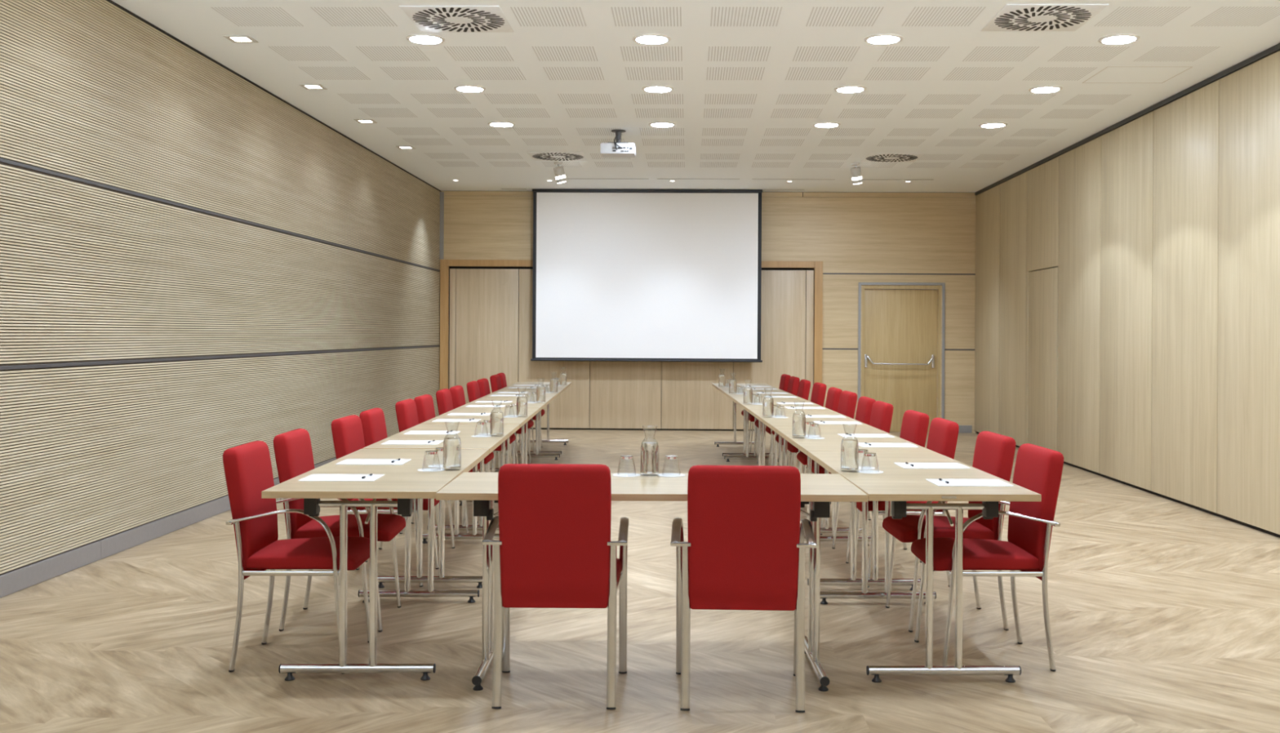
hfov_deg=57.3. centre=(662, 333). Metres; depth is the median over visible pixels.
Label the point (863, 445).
notepad
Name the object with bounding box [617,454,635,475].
drinking glass
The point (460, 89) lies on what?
diffuser
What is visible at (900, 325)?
door
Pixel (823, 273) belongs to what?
trim
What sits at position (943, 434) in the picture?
chair
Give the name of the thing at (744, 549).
chair
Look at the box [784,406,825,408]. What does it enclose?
notepad
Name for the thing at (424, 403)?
chair
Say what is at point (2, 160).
trim
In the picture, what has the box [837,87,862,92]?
diffuser
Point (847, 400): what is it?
chair
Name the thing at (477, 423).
drinking glass
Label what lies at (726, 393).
folding table
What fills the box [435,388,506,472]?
chair
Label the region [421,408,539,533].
folding table
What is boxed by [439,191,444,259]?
trim
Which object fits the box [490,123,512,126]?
diffuser
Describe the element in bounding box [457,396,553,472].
folding table
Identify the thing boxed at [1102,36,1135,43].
diffuser
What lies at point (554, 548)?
chair
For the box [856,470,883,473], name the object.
coaster
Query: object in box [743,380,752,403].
carafe
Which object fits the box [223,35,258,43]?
recessed light
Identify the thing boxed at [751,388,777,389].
notepad
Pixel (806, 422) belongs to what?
drinking glass
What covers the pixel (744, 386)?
notepad
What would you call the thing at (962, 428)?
baseboard
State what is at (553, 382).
carafe
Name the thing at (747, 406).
folding table
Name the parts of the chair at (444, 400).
backrest, leg, leg, seat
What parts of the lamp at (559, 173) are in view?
lamp shade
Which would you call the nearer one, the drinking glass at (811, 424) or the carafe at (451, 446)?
the carafe at (451, 446)
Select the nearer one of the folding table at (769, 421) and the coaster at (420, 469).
the coaster at (420, 469)
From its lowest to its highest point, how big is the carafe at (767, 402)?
0.206 m
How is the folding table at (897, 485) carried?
on the floor
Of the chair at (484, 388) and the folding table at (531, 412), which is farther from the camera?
the chair at (484, 388)
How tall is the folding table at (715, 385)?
0.740 m
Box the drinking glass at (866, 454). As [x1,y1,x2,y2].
[860,452,879,471]
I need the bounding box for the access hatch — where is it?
[1082,66,1192,83]
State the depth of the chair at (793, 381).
12.53 m
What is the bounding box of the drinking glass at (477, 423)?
[474,422,488,433]
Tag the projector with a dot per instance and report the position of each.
(618, 148)
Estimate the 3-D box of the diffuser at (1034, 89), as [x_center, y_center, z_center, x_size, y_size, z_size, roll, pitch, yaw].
[3.013,-1.915,9.207,0.201,0.010,0.201,0,0,1]
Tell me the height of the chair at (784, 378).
0.870 m
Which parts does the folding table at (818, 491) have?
leg, leg, leg, leg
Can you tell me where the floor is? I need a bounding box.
[0,429,1279,732]
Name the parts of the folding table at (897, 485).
leg, leg, leg, maker plate, leg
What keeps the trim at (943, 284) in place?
attached to the wall at (850, 235)
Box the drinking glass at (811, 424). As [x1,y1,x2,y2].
[807,423,821,435]
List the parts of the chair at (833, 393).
seat, leg, backrest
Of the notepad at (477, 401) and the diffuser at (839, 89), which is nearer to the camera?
the diffuser at (839, 89)
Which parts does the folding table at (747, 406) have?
leg, leg, leg, leg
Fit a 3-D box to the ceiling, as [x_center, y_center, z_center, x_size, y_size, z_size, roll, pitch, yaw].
[0.425,-1.986,7.693,7.710,0.100,17.200,0,0,1]
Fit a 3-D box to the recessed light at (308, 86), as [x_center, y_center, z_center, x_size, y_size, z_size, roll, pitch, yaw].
[-2.762,-1.950,9.263,0.170,0.007,0.170,0,0,1]
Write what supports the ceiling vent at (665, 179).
in the ceiling
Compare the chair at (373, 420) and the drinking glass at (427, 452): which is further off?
the chair at (373, 420)
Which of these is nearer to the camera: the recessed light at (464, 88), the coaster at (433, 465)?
the coaster at (433, 465)
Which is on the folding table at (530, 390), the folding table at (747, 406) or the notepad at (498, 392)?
the notepad at (498, 392)
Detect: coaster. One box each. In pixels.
[417,468,444,471]
[427,464,443,467]
[471,435,491,437]
[478,432,493,435]
[613,473,639,476]
[657,473,684,476]
[803,435,818,436]
[804,436,824,439]
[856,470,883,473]
[857,466,875,469]
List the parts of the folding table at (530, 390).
leg, leg, leg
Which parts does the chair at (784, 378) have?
leg, backrest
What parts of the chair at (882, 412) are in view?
seat, leg, backrest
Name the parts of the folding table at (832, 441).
leg, leg, leg, leg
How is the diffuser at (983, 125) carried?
attached to the recessed light at (990, 125)
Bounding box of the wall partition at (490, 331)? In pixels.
[448,266,814,431]
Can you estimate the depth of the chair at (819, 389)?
10.94 m
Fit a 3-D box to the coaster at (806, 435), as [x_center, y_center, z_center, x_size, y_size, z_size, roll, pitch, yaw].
[0.855,0.596,6.808,0.116,0.002,0.116,0,0,1]
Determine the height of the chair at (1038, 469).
0.870 m
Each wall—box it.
[0,0,439,575]
[438,195,976,433]
[974,50,1279,537]
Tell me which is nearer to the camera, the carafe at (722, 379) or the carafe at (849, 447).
the carafe at (849, 447)
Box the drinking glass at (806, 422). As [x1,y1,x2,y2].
[805,421,813,424]
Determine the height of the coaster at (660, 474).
0.002 m
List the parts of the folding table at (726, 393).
leg, leg, leg, leg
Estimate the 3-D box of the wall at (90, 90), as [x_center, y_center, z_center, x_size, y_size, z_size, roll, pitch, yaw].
[-3.337,-0.322,7.825,0.201,3.270,16.900,0,0,1]
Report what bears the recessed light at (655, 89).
in the ceiling
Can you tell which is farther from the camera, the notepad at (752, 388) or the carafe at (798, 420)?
the notepad at (752, 388)
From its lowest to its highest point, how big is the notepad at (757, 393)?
0.002 m
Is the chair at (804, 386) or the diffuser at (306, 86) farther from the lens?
the chair at (804, 386)
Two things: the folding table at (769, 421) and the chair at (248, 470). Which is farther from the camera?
the folding table at (769, 421)
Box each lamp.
[553,161,566,183]
[850,162,862,184]
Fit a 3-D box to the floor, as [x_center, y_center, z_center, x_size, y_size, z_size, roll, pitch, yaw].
[0.406,1.384,7.693,7.710,0.100,17.200,0,0,1]
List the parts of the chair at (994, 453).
leg, leg, seat, leg, backrest, leg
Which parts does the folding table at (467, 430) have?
leg, leg, leg, leg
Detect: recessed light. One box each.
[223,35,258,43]
[299,84,327,89]
[353,119,377,123]
[395,146,415,149]
[405,33,444,44]
[453,84,485,92]
[487,121,515,127]
[632,34,671,44]
[641,84,673,93]
[648,121,675,127]
[813,122,840,128]
[834,85,866,93]
[863,34,903,44]
[978,122,1007,128]
[1028,85,1062,93]
[1097,34,1139,44]
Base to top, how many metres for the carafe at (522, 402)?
0.206 m
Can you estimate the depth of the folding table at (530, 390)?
11.78 m
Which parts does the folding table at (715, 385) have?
leg, leg, leg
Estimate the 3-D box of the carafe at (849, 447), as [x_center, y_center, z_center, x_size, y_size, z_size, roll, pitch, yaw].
[0.810,0.494,5.063,0.078,0.206,0.078,0,0,-17]
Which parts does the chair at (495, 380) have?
backrest, leg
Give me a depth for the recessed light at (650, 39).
7.68 m
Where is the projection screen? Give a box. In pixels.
[530,189,762,362]
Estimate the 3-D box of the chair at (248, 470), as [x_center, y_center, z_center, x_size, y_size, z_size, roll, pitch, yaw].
[-1.476,0.891,4.792,0.530,0.870,0.516,0,0,-1]
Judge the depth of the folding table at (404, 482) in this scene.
4.48 m
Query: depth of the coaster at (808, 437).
6.66 m
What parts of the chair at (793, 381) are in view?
seat, leg, leg, backrest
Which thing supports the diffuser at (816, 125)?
attached to the recessed light at (824, 125)
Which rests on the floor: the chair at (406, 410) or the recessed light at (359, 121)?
the chair at (406, 410)
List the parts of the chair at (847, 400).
leg, seat, backrest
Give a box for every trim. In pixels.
[0,158,439,271]
[0,345,439,369]
[106,0,440,191]
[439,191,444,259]
[439,259,822,390]
[440,191,976,197]
[822,273,975,350]
[857,282,945,418]
[974,43,1279,195]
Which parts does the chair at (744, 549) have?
armrest, leg, leg, backrest, leg, leg, armrest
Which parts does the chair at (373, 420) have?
backrest, leg, leg, leg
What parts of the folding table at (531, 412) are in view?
leg, leg, leg, leg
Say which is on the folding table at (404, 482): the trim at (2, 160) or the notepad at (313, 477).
the notepad at (313, 477)
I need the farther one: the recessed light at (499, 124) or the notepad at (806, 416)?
the recessed light at (499, 124)
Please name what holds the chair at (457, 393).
on the floor
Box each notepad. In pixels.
[298,474,384,481]
[335,458,410,464]
[380,440,443,444]
[404,431,460,434]
[431,418,480,422]
[446,413,490,415]
[465,404,505,407]
[475,400,512,402]
[490,395,523,396]
[496,391,528,393]
[507,386,537,388]
[513,384,541,386]
[744,386,771,386]
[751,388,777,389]
[757,392,786,393]
[764,395,796,397]
[776,402,813,404]
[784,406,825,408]
[805,415,846,417]
[813,421,862,424]
[837,433,894,437]
[857,443,918,447]
[893,462,970,468]
[925,479,1013,486]
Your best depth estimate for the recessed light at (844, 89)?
9.21 m
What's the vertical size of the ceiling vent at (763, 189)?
0.002 m
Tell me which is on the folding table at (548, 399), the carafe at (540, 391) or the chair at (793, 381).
the carafe at (540, 391)
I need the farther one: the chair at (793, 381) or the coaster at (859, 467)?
the chair at (793, 381)
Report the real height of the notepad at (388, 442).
0.002 m
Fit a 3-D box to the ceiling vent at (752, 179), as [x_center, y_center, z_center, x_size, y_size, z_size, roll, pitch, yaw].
[1.642,-1.927,14.648,1.040,0.003,0.024,0,0,1]
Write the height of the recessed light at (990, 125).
0.011 m
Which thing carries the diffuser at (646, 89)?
attached to the recessed light at (655, 89)
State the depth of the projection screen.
15.76 m
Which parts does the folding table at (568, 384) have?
leg, leg, leg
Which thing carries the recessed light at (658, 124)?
in the ceiling
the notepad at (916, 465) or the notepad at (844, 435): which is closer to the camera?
the notepad at (916, 465)
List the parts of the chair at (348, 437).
backrest, seat frame, seat, leg, leg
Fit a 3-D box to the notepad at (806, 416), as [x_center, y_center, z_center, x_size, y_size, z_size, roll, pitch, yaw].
[1.158,0.597,8.413,0.296,0.002,0.210,0,0,-1]
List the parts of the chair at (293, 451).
leg, backrest, leg, seat, leg, leg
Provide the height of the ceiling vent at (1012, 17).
0.008 m
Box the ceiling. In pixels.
[111,0,1279,192]
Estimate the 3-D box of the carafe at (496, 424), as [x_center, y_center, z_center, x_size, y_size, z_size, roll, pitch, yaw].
[-0.945,0.484,6.678,0.078,0.206,0.078,0,0,-24]
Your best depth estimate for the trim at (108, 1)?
8.89 m
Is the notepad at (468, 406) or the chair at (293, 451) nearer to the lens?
the chair at (293, 451)
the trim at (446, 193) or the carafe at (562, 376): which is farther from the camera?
the trim at (446, 193)
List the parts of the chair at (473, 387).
backrest, leg, leg, seat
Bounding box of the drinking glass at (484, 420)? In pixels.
[480,419,490,434]
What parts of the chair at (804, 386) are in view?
seat, backrest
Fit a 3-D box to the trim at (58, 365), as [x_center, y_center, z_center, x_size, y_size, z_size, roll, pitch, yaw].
[-3.244,0.173,7.723,0.010,0.018,16.700,0,0,1]
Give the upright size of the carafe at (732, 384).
0.206 m
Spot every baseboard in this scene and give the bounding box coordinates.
[0,457,336,597]
[958,425,972,432]
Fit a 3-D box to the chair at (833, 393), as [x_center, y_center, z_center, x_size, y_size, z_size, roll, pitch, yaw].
[1.263,0.906,10.105,0.530,0.870,0.516,0,0,-1]
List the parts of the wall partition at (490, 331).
partition panel, partition panel, partition panel, partition panel, partition panel, partition panel, partition panel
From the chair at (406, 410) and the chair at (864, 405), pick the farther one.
the chair at (864, 405)
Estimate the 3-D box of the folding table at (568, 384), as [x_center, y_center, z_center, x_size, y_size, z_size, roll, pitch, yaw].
[-1.393,0.954,13.236,0.645,0.740,1.592,0,0,-1]
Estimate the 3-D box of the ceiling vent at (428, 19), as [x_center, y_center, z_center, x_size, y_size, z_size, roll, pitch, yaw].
[-1.261,-1.942,7.250,0.596,0.008,0.596,0,0,1]
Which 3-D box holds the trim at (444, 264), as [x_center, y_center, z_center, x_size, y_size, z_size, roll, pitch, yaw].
[-0.436,0.167,16.008,5.230,2.325,0.050,0,0,1]
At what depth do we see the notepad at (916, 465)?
5.27 m
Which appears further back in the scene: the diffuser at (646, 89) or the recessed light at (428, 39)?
the diffuser at (646, 89)
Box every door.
[863,288,937,431]
[1027,266,1057,450]
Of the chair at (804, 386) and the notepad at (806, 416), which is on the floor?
the chair at (804, 386)
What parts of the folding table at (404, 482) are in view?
leg, leg, leg, leg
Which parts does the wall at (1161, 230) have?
partition panel, partition panel, partition panel, partition panel, partition panel, partition panel, partition panel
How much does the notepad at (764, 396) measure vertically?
0.002 m
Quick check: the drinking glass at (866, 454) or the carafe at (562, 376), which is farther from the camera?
the carafe at (562, 376)
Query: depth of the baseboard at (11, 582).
6.86 m
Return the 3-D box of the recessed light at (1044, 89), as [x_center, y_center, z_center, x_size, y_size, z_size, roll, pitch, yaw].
[3.013,-1.915,9.207,0.254,0.011,0.254,0,0,1]
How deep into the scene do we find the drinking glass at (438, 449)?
5.14 m
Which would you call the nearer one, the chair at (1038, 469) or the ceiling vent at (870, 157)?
the chair at (1038, 469)
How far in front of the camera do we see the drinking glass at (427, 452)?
5.00 m
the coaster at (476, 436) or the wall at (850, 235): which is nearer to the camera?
the coaster at (476, 436)
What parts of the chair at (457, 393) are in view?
backrest, seat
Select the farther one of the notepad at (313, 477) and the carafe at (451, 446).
the carafe at (451, 446)
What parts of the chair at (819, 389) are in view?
leg, seat, backrest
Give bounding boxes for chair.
[222,440,369,674]
[273,428,405,631]
[331,414,439,586]
[359,407,454,562]
[395,399,479,533]
[413,394,493,472]
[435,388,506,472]
[448,385,515,463]
[466,381,524,463]
[476,377,533,463]
[481,463,628,709]
[489,374,536,453]
[497,372,544,451]
[670,465,817,712]
[741,373,791,452]
[748,376,799,456]
[755,379,810,467]
[765,382,826,466]
[775,386,842,466]
[786,391,857,466]
[796,396,875,519]
[806,400,893,534]
[831,409,928,563]
[850,417,959,587]
[882,431,1015,632]
[911,443,1063,671]
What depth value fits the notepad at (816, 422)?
7.77 m
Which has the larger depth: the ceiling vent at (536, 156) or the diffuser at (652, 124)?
the ceiling vent at (536, 156)
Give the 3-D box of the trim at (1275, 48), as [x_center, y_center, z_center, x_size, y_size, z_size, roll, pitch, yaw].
[4.086,-1.894,7.563,0.042,0.039,16.700,0,0,1]
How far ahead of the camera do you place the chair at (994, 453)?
5.33 m
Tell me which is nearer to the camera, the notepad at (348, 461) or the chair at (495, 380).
the notepad at (348, 461)
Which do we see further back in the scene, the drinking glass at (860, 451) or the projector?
the projector
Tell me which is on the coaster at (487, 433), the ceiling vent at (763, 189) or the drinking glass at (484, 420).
the drinking glass at (484, 420)
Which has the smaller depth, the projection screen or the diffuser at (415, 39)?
the diffuser at (415, 39)
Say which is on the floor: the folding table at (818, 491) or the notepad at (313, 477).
the folding table at (818, 491)
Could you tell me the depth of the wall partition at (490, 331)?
16.07 m
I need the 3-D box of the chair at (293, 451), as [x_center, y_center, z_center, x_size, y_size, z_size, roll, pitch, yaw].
[-1.489,0.891,5.424,0.530,0.870,0.516,0,0,-2]
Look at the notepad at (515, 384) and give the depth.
13.01 m
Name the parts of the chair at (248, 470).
leg, backrest, armrest, leg, armrest, seat frame, seat, leg, leg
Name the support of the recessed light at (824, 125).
in the ceiling
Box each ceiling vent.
[399,5,514,32]
[501,188,526,189]
[527,151,586,160]
[665,178,739,179]
[751,178,823,179]
[763,189,804,190]
[860,153,924,162]
[981,4,1108,31]
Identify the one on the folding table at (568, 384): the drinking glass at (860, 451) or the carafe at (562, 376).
the carafe at (562, 376)
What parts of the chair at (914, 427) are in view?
leg, leg, backrest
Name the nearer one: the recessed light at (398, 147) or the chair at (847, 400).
the chair at (847, 400)
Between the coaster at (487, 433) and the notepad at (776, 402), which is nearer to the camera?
the coaster at (487, 433)
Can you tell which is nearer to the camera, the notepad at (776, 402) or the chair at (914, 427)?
the chair at (914, 427)
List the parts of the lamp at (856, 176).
lamp shade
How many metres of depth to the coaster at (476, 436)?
6.64 m
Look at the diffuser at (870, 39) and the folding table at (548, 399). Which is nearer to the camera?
the diffuser at (870, 39)
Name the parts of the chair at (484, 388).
backrest, leg, seat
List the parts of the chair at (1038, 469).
leg, leg, seat, seat frame, armrest, leg, armrest, backrest, leg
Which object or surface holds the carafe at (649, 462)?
on the folding table at (818, 491)
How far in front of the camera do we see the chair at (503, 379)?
13.23 m
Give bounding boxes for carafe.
[442,421,461,471]
[489,408,503,436]
[515,391,527,417]
[536,379,545,403]
[550,374,557,393]
[560,373,566,386]
[640,427,658,473]
[718,374,725,387]
[728,378,737,394]
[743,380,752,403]
[762,389,773,416]
[791,401,805,438]
[840,423,857,471]
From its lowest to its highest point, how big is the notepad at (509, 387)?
0.002 m
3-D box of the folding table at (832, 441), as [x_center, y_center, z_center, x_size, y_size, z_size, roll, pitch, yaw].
[1.042,0.968,6.747,0.645,0.740,1.592,0,0,-1]
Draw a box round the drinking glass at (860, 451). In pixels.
[857,448,871,467]
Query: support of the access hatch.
attached to the ceiling
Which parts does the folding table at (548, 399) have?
leg, leg, leg, leg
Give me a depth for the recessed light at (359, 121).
10.76 m
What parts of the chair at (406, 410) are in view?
backrest, leg, seat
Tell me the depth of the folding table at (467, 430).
6.22 m
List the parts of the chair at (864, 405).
seat, leg, backrest, leg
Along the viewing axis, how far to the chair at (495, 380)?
12.54 m
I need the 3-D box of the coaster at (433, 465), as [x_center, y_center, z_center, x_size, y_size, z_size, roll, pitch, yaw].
[-0.975,0.586,5.162,0.116,0.002,0.116,0,0,1]
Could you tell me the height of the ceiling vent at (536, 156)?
0.008 m
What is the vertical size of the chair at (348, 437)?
0.870 m
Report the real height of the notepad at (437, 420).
0.002 m
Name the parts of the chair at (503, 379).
backrest, seat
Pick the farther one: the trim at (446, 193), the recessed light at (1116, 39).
the trim at (446, 193)
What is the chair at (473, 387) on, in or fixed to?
on the floor
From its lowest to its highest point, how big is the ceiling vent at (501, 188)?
0.002 m
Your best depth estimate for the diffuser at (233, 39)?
7.77 m
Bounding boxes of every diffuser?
[231,37,251,41]
[305,85,320,88]
[409,35,440,43]
[457,87,482,92]
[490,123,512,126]
[636,36,666,43]
[644,87,670,92]
[651,123,672,126]
[815,124,837,127]
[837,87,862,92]
[867,36,898,43]
[982,124,1004,127]
[1031,87,1058,92]
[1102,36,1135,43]
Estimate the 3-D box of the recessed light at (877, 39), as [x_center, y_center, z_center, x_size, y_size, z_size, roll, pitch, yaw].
[1.449,-1.924,7.670,0.254,0.011,0.254,0,0,1]
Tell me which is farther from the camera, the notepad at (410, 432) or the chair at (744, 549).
the notepad at (410, 432)
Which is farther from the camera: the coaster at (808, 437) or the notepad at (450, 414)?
the notepad at (450, 414)
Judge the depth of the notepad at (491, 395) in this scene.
10.93 m
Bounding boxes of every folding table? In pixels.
[261,448,488,680]
[362,423,519,588]
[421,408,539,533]
[435,472,867,691]
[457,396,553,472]
[484,388,563,471]
[502,382,571,453]
[711,383,781,456]
[721,390,801,466]
[733,398,830,467]
[749,409,870,533]
[772,426,933,591]
[807,450,1041,682]
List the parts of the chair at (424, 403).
backrest, leg, seat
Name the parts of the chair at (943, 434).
leg, leg, seat, seat frame, backrest, leg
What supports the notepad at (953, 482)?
on the folding table at (897, 485)
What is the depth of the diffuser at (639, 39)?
7.70 m
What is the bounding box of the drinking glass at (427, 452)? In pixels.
[422,450,440,467]
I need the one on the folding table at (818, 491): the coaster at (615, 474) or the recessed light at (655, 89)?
the coaster at (615, 474)
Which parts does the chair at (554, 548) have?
armrest, leg, leg, backrest, leg, seat, seat frame, leg, armrest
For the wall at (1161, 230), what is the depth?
9.62 m
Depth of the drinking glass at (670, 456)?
4.87 m
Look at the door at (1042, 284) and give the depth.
12.85 m
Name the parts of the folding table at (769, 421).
leg, leg, leg, leg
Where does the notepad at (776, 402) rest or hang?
on the folding table at (747, 406)
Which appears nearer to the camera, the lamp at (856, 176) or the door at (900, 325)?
the lamp at (856, 176)
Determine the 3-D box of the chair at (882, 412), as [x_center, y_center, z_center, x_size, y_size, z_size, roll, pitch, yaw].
[1.281,0.906,8.015,0.530,0.870,0.516,0,0,-1]
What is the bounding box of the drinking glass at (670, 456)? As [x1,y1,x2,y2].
[662,454,680,475]
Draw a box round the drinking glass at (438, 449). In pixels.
[432,447,443,464]
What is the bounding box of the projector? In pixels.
[600,129,635,157]
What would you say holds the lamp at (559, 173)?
hanging from the ceiling

